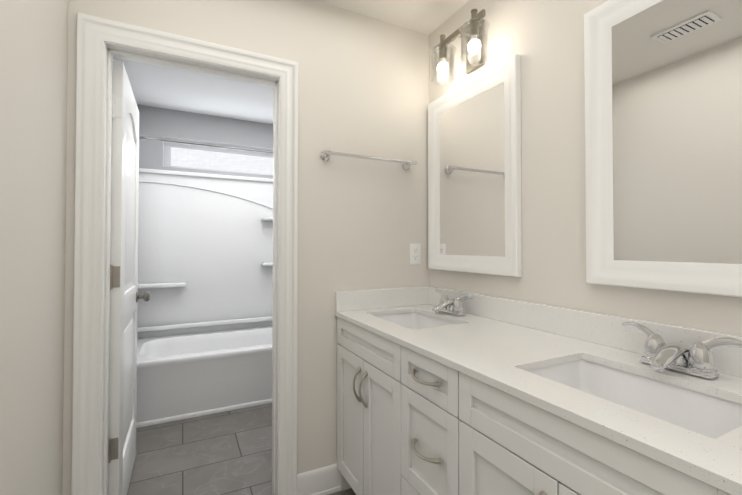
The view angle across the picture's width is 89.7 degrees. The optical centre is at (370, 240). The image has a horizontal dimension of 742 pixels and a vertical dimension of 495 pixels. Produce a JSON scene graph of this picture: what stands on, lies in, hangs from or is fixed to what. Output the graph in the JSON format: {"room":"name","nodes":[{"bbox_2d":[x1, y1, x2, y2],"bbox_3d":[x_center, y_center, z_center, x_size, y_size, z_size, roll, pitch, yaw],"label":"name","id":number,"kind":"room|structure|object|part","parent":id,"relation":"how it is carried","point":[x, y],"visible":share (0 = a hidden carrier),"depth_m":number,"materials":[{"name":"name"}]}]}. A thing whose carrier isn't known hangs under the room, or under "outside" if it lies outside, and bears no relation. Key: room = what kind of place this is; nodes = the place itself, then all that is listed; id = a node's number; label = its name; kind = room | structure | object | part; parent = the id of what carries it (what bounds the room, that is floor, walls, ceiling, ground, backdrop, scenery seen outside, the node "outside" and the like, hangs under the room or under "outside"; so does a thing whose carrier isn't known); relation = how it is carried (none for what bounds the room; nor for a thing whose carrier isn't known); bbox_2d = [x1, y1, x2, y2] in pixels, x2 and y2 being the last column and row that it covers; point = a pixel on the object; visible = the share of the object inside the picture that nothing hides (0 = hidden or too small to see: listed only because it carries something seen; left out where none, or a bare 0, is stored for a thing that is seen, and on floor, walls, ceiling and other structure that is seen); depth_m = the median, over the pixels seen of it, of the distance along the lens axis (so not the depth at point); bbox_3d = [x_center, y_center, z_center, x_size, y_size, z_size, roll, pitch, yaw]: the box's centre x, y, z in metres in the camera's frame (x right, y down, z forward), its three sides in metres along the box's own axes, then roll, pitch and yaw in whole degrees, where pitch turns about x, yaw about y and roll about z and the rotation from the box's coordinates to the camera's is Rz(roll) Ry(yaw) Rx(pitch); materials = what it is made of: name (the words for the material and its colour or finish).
{"room":"bathroom","nodes":[
{"label":"bathroom","id":0,"kind":"room"},
{"bbox_2d":[0,0,116,494],"bbox_3d":[-1.061,0.015,1.123,0.100,2.440,4.840,0,-1,-27],"label":"wall","id":1,"kind":"structure","parent":0,"point":[33,86],"depth_m":1.09,"materials":[{"name":"white paint"}]},
{"bbox_2d":[137,105,272,178],"bbox_3d":[-1.337,0.053,3.616,1.655,2.440,0.140,0,-1,-27],"label":"wall","id":2,"kind":"structure","parent":0,"point":[157,122],"depth_m":3.41,"materials":[{"name":"grey paint"}]},
{"bbox_2d":[163,136,272,175],"bbox_3d":[-1.324,-0.787,3.629,1.220,0.270,0.131,0,-1,-27],"label":"transom","id":3,"kind":"object","parent":2,"relation":"attached to","point":[179,155],"visible":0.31,"depth_m":3.58,"materials":[{"name":"white glass"}]},
{"bbox_2d":[139,135,272,153],"bbox_3d":[-0.965,-0.710,2.891,1.651,0.060,0.060,0,-1,-27],"label":"rail","id":4,"kind":"object","parent":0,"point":[201,144],"visible":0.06,"depth_m":2.74,"materials":[{"name":"silver metal"}]},
{"bbox_2d":[127,403,355,494],"bbox_3d":[-0.278,1.291,1.499,1.855,0.100,4.840,0,-1,-27],"label":"floor","id":5,"kind":"structure","parent":0,"point":[226,453],"depth_m":2.16,"materials":[{"name":"tile"}]},
{"bbox_2d":[136,168,272,427],"bbox_3d":[-1.125,0.323,3.191,1.649,1.886,0.797,0,-1,-27],"label":"bathtub","id":6,"kind":"object","parent":5,"relation":"on","point":[205,311],"visible":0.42,"depth_m":3.31,"materials":[{"name":"plastic"}]},
{"bbox_2d":[335,314,741,494],"bbox_3d":[0.414,0.801,1.298,0.604,0.872,1.554,0,-1,-27],"label":"bathroom vanity","id":7,"kind":"object","parent":5,"relation":"on","point":[442,391],"depth_m":1.04,"materials":[{"name":"white wood"}]},
{"bbox_2d":[335,302,741,489],"bbox_3d":[0.428,0.356,1.308,0.576,0.020,1.560,0,-1,-27],"label":"countertop","id":8,"kind":"structure","parent":7,"relation":"on","point":[692,415],"depth_m":0.98,"materials":[{"name":"white stone"}]},
{"bbox_2d":[62,0,428,494],"bbox_3d":[-0.431,0.026,1.822,1.655,2.440,0.120,0,-1,-27],"label":"wall","id":9,"kind":"structure","parent":0,"point":[363,84],"depth_m":1.87,"materials":[{"name":"white paint"}]},
{"bbox_2d":[108,60,138,494],"bbox_3d":[-1.221,0.236,1.851,0.042,1.996,0.718,0,-1,-27],"label":"door","id":10,"kind":"structure","parent":9,"relation":"in","point":[123,303],"depth_m":1.64,"materials":[{"name":"white wood"}]},
{"bbox_3d":[-1.071,0.152,1.552,0.039,1.544,0.046,0,-1,-27],"label":"door hinges","id":11,"kind":"part","parent":10,"relation":"part of","materials":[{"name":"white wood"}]},
{"bbox_2d":[136,291,149,302],"bbox_3d":[-1.360,0.320,2.131,0.175,0.062,0.094,0,-1,-27],"label":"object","id":12,"kind":"structure","parent":10,"relation":"attached to","point":[145,296],"depth_m":2.12,"materials":[{"name":"grey metal"}]},
{"bbox_2d":[71,12,297,494],"bbox_3d":[-0.764,0.193,1.651,0.850,2.100,0.164,0,-1,-27],"label":"door frame","id":13,"kind":"structure","parent":9,"relation":"attached to","point":[94,33],"depth_m":1.49,"materials":[{"name":"white wood"}]},
{"bbox_2d":[297,463,340,494],"bbox_3d":[0.182,1.161,0.591,1.655,0.132,2.600,0,-1,-27],"label":"baseboard","id":14,"kind":"structure","parent":9,"relation":"attached to","point":[325,480],"depth_m":1.82,"materials":[{"name":"white wood"}]},
{"bbox_2d":[321,150,416,168],"bbox_3d":[-0.002,-0.425,1.938,0.537,0.052,0.070,0,-1,-27],"label":"towel rail","id":15,"kind":"object","parent":9,"relation":"attached to","point":[326,156],"visible":1,"depth_m":1.89,"materials":[{"name":"silver metal"}]},
{"bbox_2d":[335,286,426,309],"bbox_3d":[0.072,0.306,1.992,0.556,0.100,0.020,0,-1,-27],"label":"backsplash","id":16,"kind":"structure","parent":9,"relation":"attached to","point":[406,296],"depth_m":1.97,"materials":[{"name":"white stone"}]},
{"bbox_2d":[410,244,420,264],"bbox_3d":[0.249,0.075,2.093,0.072,0.118,0.008,0,-1,-27],"label":"duplex electrical outlet","id":17,"kind":"object","parent":9,"relation":"attached to","point":[415,254],"visible":1,"depth_m":2.09,"materials":[{"name":"white plastic"}]},
{"bbox_2d":[117,0,468,123],"bbox_3d":[-0.278,-1.249,1.538,1.855,0.100,4.840,0,-1,-27],"label":"ceiling","id":18,"kind":"structure","parent":0,"point":[167,88],"depth_m":2.80,"materials":[{"name":"white paint"}]},
{"bbox_2d":[429,0,741,335],"bbox_3d":[0.961,0.013,1.012,0.100,2.440,2.820,0,-1,-27],"label":"wall","id":19,"kind":"structure","parent":0,"point":[544,39],"depth_m":1.43,"materials":[{"name":"white paint"}]},
{"bbox_2d":[429,9,489,84],"bbox_3d":[0.429,-0.921,1.766,0.180,0.239,0.356,0,-1,-27],"label":"sconce","id":20,"kind":"object","parent":19,"relation":"attached to","point":[474,36],"visible":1,"depth_m":1.76,"materials":[{"name":"silver metal"}]},
{"bbox_2d":[428,54,521,276],"bbox_3d":[0.474,-0.311,1.833,0.031,0.930,0.625,0,-1,-27],"label":"mirror","id":21,"kind":"object","parent":19,"relation":"attached to","point":[474,178],"visible":0.98,"depth_m":1.77,"materials":[{"name":"white mirror"}]},
{"bbox_3d":[0.484,-0.311,1.838,0.007,0.790,0.485,0,-1,-27],"label":"glass","id":22,"kind":"part","parent":21,"relation":"part of","materials":[{"name":"white"}]},
{"bbox_2d":[427,286,741,377],"bbox_3d":[0.676,0.297,1.434,0.020,0.100,1.560,0,-1,-27],"label":"backsplash","id":23,"kind":"structure","parent":19,"relation":"attached to","point":[711,350],"depth_m":1.20,"materials":[{"name":"white stone"}]},
{"bbox_2d":[584,0,741,296],"bbox_3d":[0.888,-0.324,1.012,0.031,0.930,0.625,0,-1,-27],"label":"mirror","id":24,"kind":"object","parent":19,"relation":"attached to","point":[663,134],"visible":0.98,"depth_m":1.09,"materials":[{"name":"white mirror"}]}
]}

